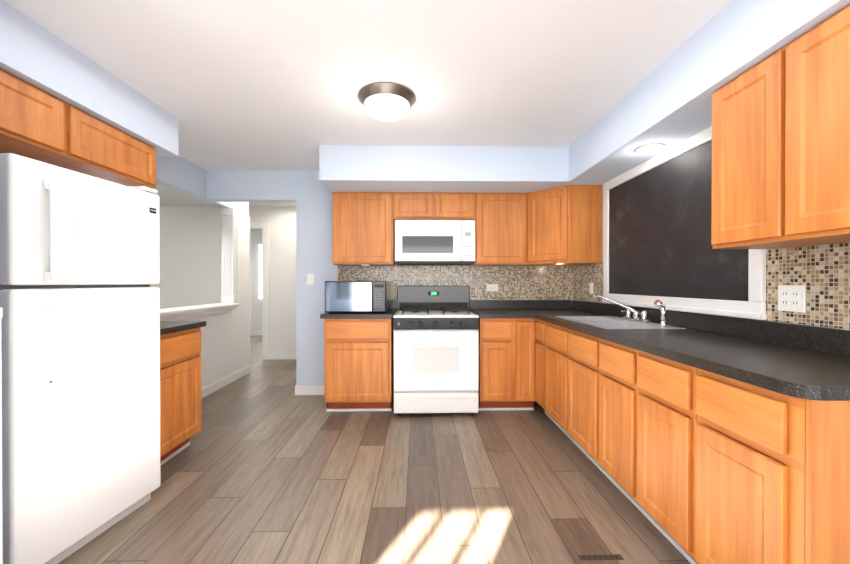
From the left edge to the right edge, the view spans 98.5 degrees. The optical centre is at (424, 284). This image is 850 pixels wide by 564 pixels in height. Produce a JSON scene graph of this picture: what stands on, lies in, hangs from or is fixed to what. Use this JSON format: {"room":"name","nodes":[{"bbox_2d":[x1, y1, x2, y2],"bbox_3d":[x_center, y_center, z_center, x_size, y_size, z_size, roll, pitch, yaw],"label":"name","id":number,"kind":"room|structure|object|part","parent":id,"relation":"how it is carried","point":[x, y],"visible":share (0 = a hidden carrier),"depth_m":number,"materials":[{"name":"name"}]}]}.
{"room":"kitchen","nodes":[
{"label":"kitchen","id":0,"kind":"room"},
{"bbox_2d":[0,307,2,563],"bbox_3d":[-1.840,-0.005,1.129,0.892,2.410,0.150,0,0,-1],"label":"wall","id":1,"kind":"structure","parent":0,"point":[1,316],"depth_m":1.21,"materials":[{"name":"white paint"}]},
{"bbox_2d":[156,156,248,387],"bbox_3d":[-2.356,-0.008,1.674,0.120,2.410,6.460,0,0,-1],"label":"wall","id":2,"kind":"structure","parent":0,"point":[224,344],"depth_m":4.26,"materials":[{"name":"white paint"}]},
{"bbox_2d":[0,69,155,187],"bbox_3d":[-2.064,-0.802,1.871,0.461,0.278,1.329,0,0,-1],"label":"upper cabinet","id":3,"kind":"object","parent":2,"relation":"attached to","point":[36,123],"visible":0.92,"depth_m":1.90,"materials":[{"name":"brown wood"}]},
{"bbox_2d":[202,365,249,397],"bbox_3d":[-2.329,1.138,3.790,0.014,0.100,2.240,0,0,-1],"label":"baseboard","id":4,"kind":"structure","parent":2,"relation":"attached to","point":[237,375],"depth_m":4.26,"materials":[{"name":"white wood"}]},
{"bbox_2d":[221,208,239,302],"bbox_3d":[-2.387,-0.350,4.496,0.149,1.152,0.152,0,0,-1],"label":"pilaster column","id":5,"kind":"structure","parent":2,"relation":"attached to","point":[233,213],"depth_m":4.45,"materials":[{"name":"white"}]},
{"bbox_2d":[249,216,269,364],"bbox_3d":[-2.716,0.105,5.393,0.722,2.150,0.990,0,0,-1],"label":"door frame","id":6,"kind":"structure","parent":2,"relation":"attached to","point":[265,227],"depth_m":5.75,"materials":[{"name":"white wood"}]},
{"bbox_2d":[150,206,295,352],"bbox_3d":[-2.884,-0.029,6.285,3.200,2.410,4.500,0,0,-1],"label":"wall","id":7,"kind":"structure","parent":0,"point":[190,255],"depth_m":5.75,"materials":[{"name":"grey paint"}]},
{"bbox_2d":[160,303,239,320],"bbox_3d":[-2.368,0.282,3.595,0.270,0.103,1.700,0,0,-1],"label":"trim","id":8,"kind":"structure","parent":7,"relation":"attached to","point":[177,313],"depth_m":3.67,"materials":[{"name":"white"}]},
{"bbox_2d":[250,331,261,334],"bbox_3d":[-2.924,1.116,8.433,3.000,0.100,0.014,0,0,-1],"label":"baseboard","id":9,"kind":"structure","parent":7,"relation":"attached to","point":[251,332],"depth_m":8.41,"materials":[{"name":"white wood"}]},
{"bbox_2d":[256,241,261,301],"bbox_3d":[-3.484,-0.299,8.392,0.760,1.370,0.060,0,0,-1],"label":"room window","id":10,"kind":"structure","parent":7,"relation":"in","point":[258,271],"depth_m":8.36,"materials":[{"name":"white"}]},
{"bbox_2d":[270,353,295,358],"bbox_3d":[-1.953,1.128,5.780,0.978,0.100,0.014,0,0,-1],"label":"baseboard","id":11,"kind":"structure","parent":7,"relation":"attached to","point":[272,355],"depth_m":5.77,"materials":[{"name":"white wood"}]},
{"bbox_2d":[195,170,536,385],"bbox_3d":[-0.360,-0.018,4.022,4.200,2.410,0.120,0,0,-1],"label":"wall","id":12,"kind":"structure","parent":0,"point":[309,193],"depth_m":3.94,"materials":[{"name":"blue paint"}]},
{"bbox_2d":[307,274,313,284],"bbox_3d":[-1.232,-0.058,3.938,0.072,0.118,0.014,0,0,-1],"label":"switch plate","id":13,"kind":"object","parent":12,"relation":"attached to","point":[310,279],"visible":1,"depth_m":3.94,"materials":[{"name":"white plastic"}]},
{"bbox_2d":[297,385,323,394],"bbox_3d":[-1.154,1.137,3.945,0.430,0.100,0.014,0,0,-1],"label":"baseboard","id":14,"kind":"structure","parent":12,"relation":"attached to","point":[311,389],"depth_m":3.94,"materials":[{"name":"white wood"}]},
{"bbox_2d":[333,192,394,265],"bbox_3d":[-0.619,-0.560,3.783,0.599,0.715,0.338,0,0,-1],"label":"upper cabinet","id":15,"kind":"object","parent":12,"relation":"attached to","point":[363,227],"visible":0.98,"depth_m":3.62,"materials":[{"name":"brown wood"}]},
{"bbox_2d":[393,192,473,221],"bbox_3d":[0.085,-0.785,3.795,0.805,0.265,0.338,0,0,-1],"label":"upper cabinet","id":16,"kind":"object","parent":12,"relation":"attached to","point":[428,206],"visible":0.94,"depth_m":3.63,"materials":[{"name":"brown wood"}]},
{"bbox_2d":[395,220,474,264],"bbox_3d":[0.095,-0.419,3.762,0.784,0.423,0.408,0,0,-1],"label":"over-the-range microwave","id":17,"kind":"object","parent":16,"relation":"attached to","point":[434,242],"visible":1,"depth_m":3.56,"materials":[{"name":"white"}]},
{"bbox_2d":[338,265,573,310],"bbox_3d":[0.336,0.037,3.972,2.550,0.500,0.006,0,0,-1],"label":"tile backsplash","id":18,"kind":"structure","parent":12,"relation":"attached to","point":[514,282],"depth_m":3.97,"materials":[{"name":"tile"}]},
{"bbox_2d":[487,284,497,290],"bbox_3d":[0.731,0.035,3.972,0.125,0.078,0.009,0,0,-1],"label":"outlet","id":19,"kind":"object","parent":18,"relation":"attached to","point":[492,287],"visible":1,"depth_m":3.97,"materials":[{"name":"white plastic"}]},
{"bbox_2d":[470,193,526,265],"bbox_3d":[0.755,-0.560,3.809,0.529,0.715,0.338,0,0,-1],"label":"upper cabinet","id":20,"kind":"object","parent":12,"relation":"attached to","point":[500,219],"visible":0.88,"depth_m":3.65,"materials":[{"name":"brown wood"}]},
{"bbox_2d":[4,0,730,205],"bbox_3d":[-1.774,-1.261,3.424,7.110,0.080,10.250,0,0,-1],"label":"ceiling","id":21,"kind":"structure","parent":0,"point":[261,85],"depth_m":2.01,"materials":[{"name":"paint"}]},
{"bbox_2d":[358,82,415,120],"bbox_3d":[-0.246,-1.139,2.379,0.372,0.153,0.372,0,0,-1],"label":"ceiling light fixture","id":22,"kind":"object","parent":21,"relation":"attached to","point":[386,101],"visible":1,"depth_m":2.28,"materials":[{"name":"white glass"}]},
{"bbox_2d":[0,0,849,193],"bbox_3d":[-0.307,-1.056,1.218,3.960,0.310,5.480,0,0,-1],"label":"soffit","id":23,"kind":"structure","parent":21,"relation":"attached to","point":[667,102],"depth_m":2.17,"materials":[{"name":"blue paint"}]},
{"bbox_2d":[634,143,664,153],"bbox_3d":[1.490,-0.903,2.433,0.176,0.006,0.176,0,0,-1],"label":"recessed light","id":24,"kind":"object","parent":23,"relation":"in","point":[648,148],"visible":1,"depth_m":2.43,"materials":[{"name":"white"}]},
{"bbox_2d":[58,335,690,563],"bbox_3d":[-1.625,1.220,3.214,9.000,0.060,13.500,0,0,-1],"label":"floor","id":25,"kind":"structure","parent":0,"point":[267,465],"depth_m":2.09,"materials":[{"name":"wood"}]},
{"bbox_2d":[0,153,160,563],"bbox_3d":[-1.841,0.336,1.746,0.778,1.722,0.685,0,0,6],"label":"fridge","id":26,"kind":"object","parent":25,"relation":"on","point":[80,318],"visible":1,"depth_m":1.59,"materials":[{"name":"white metal"}]},
{"bbox_2d":[0,153,159,284],"bbox_3d":[-1.514,-0.249,1.709,0.120,0.498,0.685,0,0,6],"label":"freezer","id":27,"kind":"object","parent":26,"relation":"in","point":[59,225],"depth_m":1.58,"materials":[{"name":"white metal"}]},
{"bbox_3d":[-1.538,0.575,1.715,0.070,1.120,0.685,0,0,6],"label":"door","id":28,"kind":"part","parent":26,"relation":"part of","materials":[{"name":"white metal"}]},
{"bbox_2d":[160,327,201,464],"bbox_3d":[-1.965,0.754,2.435,0.641,0.879,0.579,0,0,-1],"label":"base cabinet","id":29,"kind":"object","parent":25,"relation":"on","point":[180,391],"visible":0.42,"depth_m":2.48,"materials":[{"name":"brown wood"}]},
{"bbox_2d":[160,321,205,334],"bbox_3d":[-1.972,0.294,2.440,0.672,0.040,0.615,0,0,-1],"label":"countertop","id":30,"kind":"structure","parent":29,"relation":"on","point":[167,327],"depth_m":2.51,"materials":[{"name":"stone"}]},
{"bbox_2d":[324,317,393,411],"bbox_3d":[-0.622,0.749,3.648,0.612,0.879,0.618,0,0,-1],"label":"base cabinet","id":31,"kind":"object","parent":25,"relation":"on","point":[358,364],"visible":0.92,"depth_m":3.35,"materials":[{"name":"brown wood"}]},
{"bbox_2d":[320,300,395,318],"bbox_3d":[-0.631,0.238,3.642,0.655,0.140,0.627,0,0,-1],"label":"countertop","id":32,"kind":"structure","parent":31,"relation":"on","point":[389,313],"depth_m":3.33,"materials":[{"name":"laminate"}]},
{"bbox_2d":[325,281,388,312],"bbox_3d":[-0.652,0.117,3.586,0.570,0.301,0.383,0,0,-1],"label":"microwave","id":33,"kind":"object","parent":32,"relation":"on","point":[356,296],"visible":1,"depth_m":3.40,"materials":[{"name":"silver metal"}]},
{"bbox_2d":[393,286,478,415],"bbox_3d":[0.094,0.601,3.564,0.762,1.175,0.718,0,0,-1],"label":"range","id":34,"kind":"object","parent":25,"relation":"on","point":[436,350],"visible":1,"depth_m":3.26,"materials":[{"name":"white metal"}]},
{"bbox_3d":[0.100,1.055,3.274,0.756,0.180,0.040,0,0,-1],"label":"drawer","id":35,"kind":"part","parent":34,"relation":"part of","materials":[{"name":"white metal"}]},
{"bbox_3d":[0.100,0.680,3.249,0.756,0.530,0.086,0,0,-1],"label":"door","id":36,"kind":"part","parent":34,"relation":"part of","materials":[{"name":"white metal"}]},
{"bbox_2d":[478,318,535,409],"bbox_3d":[0.763,0.749,3.675,0.521,0.879,0.618,0,0,-1],"label":"base cabinet","id":37,"kind":"object","parent":25,"relation":"on","point":[497,363],"depth_m":3.37,"materials":[{"name":"brown wood"}]},
{"bbox_2d":[470,300,529,317],"bbox_3d":[0.732,0.238,3.662,0.480,0.140,0.637,0,0,-1],"label":"countertop","id":38,"kind":"structure","parent":37,"relation":"on","point":[483,308],"depth_m":3.95,"materials":[{"name":"stone"}]},
{"bbox_3d":[0.925,0.703,3.379,0.175,0.726,0.020,0,0,-1],"label":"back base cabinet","id":39,"kind":"part","parent":37,"relation":"part of","materials":[{"name":"orange wood"}]},
{"bbox_2d":[535,319,555,422],"bbox_3d":[1.322,0.750,3.264,0.618,0.879,0.263,0,0,-1],"label":"base cabinet","id":40,"kind":"object","parent":25,"relation":"on","point":[540,344],"visible":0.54,"depth_m":3.24,"materials":[{"name":"brown wood"}]},
{"bbox_2d":[545,322,613,482],"bbox_3d":[1.334,0.753,2.669,0.618,0.879,0.922,0,0,-1],"label":"base cabinet","id":41,"kind":"object","parent":25,"relation":"on","point":[572,371],"visible":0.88,"depth_m":2.53,"materials":[{"name":"brown wood"}]},
{"bbox_2d":[530,300,849,400],"bbox_3d":[1.320,0.244,2.503,0.652,0.140,2.977,0,0,-1],"label":"countertop","id":42,"kind":"structure","parent":41,"relation":"on","point":[804,361],"depth_m":1.59,"materials":[{"name":"stone"}]},
{"bbox_2d":[555,295,685,328],"bbox_3d":[1.348,0.258,2.665,0.495,0.356,0.834,0,0,-1],"label":"sink","id":43,"kind":"object","parent":42,"relation":"in","point":[629,321],"visible":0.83,"depth_m":2.64,"materials":[{"name":"silver metal"}]},
{"bbox_2d":[594,295,666,325],"bbox_3d":[1.455,0.176,2.634,0.228,0.191,0.564,0,0,-1],"label":"faucet","id":44,"kind":"object","parent":42,"relation":"on","point":[635,320],"depth_m":2.64,"materials":[{"name":"silver metal"}]},
{"bbox_2d":[578,554,623,559],"bbox_3d":[0.771,1.195,1.606,0.190,0.004,0.029,0,0,-1],"label":"floor vent","id":45,"kind":"object","parent":25,"relation":"in","point":[604,557],"visible":1,"depth_m":1.60,"materials":[{"name":"brown"}]},
{"bbox_2d":[599,339,654,524],"bbox_3d":[1.346,0.756,2.017,0.618,0.879,0.377,0,0,-1],"label":"base cabinet","id":46,"kind":"object","parent":25,"relation":"on","point":[618,388],"visible":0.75,"depth_m":1.97,"materials":[{"name":"brown wood"}]},
{"bbox_2d":[637,350,697,563],"bbox_3d":[1.353,0.758,1.638,0.618,0.879,0.375,0,0,-1],"label":"base cabinet","id":47,"kind":"object","parent":25,"relation":"on","point":[666,452],"visible":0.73,"depth_m":1.58,"materials":[{"name":"brown wood"}]},
{"bbox_2d":[696,368,805,563],"bbox_3d":[1.361,0.760,1.246,0.618,0.879,0.402,0,0,-1],"label":"base cabinet","id":48,"kind":"object","parent":25,"relation":"on","point":[750,468],"visible":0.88,"depth_m":1.20,"materials":[{"name":"brown wood"}]},
{"bbox_2d":[805,399,849,563],"bbox_3d":[1.375,0.761,1.035,0.597,0.879,0.016,0,0,-1],"label":"base cabinet","id":49,"kind":"object","parent":25,"relation":"on","point":[827,500],"visible":1,"depth_m":1.02,"materials":[{"name":"brown wood"}]},
{"bbox_2d":[579,185,849,329],"bbox_3d":[1.732,-0.006,1.261,0.120,2.410,5.480,0,0,-1],"label":"wall","id":50,"kind":"structure","parent":0,"point":[680,311],"depth_m":3.35,"materials":[{"name":"blue paint"}]},
{"bbox_2d":[521,185,601,265],"bbox_3d":[1.324,-0.559,3.675,0.599,0.715,0.627,0,0,-1],"label":"upper cabinet","id":51,"kind":"object","parent":50,"relation":"attached to","point":[564,225],"visible":0.92,"depth_m":3.38,"materials":[{"name":"brown wood"}]},
{"bbox_2d":[602,126,766,319],"bbox_3d":[1.625,-0.368,2.534,0.033,1.073,1.534,0,0,-1],"label":"window","id":52,"kind":"structure","parent":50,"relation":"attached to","point":[657,218],"depth_m":2.39,"materials":[{"name":"white"}]},
{"bbox_2d":[574,242,849,328],"bbox_3d":[1.646,-0.018,2.510,0.006,0.377,2.980,0,0,-1],"label":"tile backsplash","id":53,"kind":"structure","parent":50,"relation":"attached to","point":[821,273],"depth_m":1.59,"materials":[{"name":"tile"}]},
{"bbox_2d":[589,283,592,293],"bbox_3d":[1.615,0.037,3.565,0.014,0.105,0.072,0,0,-1],"label":"light switch","id":54,"kind":"object","parent":53,"relation":"attached to","point":[590,288],"visible":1,"depth_m":3.56,"materials":[{"name":"white plastic"}]},
{"bbox_2d":[778,285,804,312],"bbox_3d":[1.654,0.062,1.656,0.009,0.118,0.118,0,0,-1],"label":"electrical outlet plate","id":55,"kind":"object","parent":53,"relation":"attached to","point":[791,298],"visible":1,"depth_m":1.65,"materials":[{"name":"white plastic"}]},
{"bbox_2d":[711,4,849,248],"bbox_3d":[1.503,-0.534,1.376,0.328,0.735,0.699,0,0,-1],"label":"upper cabinet","id":56,"kind":"object","parent":50,"relation":"attached to","point":[781,148],"visible":1,"depth_m":1.36,"materials":[{"name":"brown wood"}]}
]}

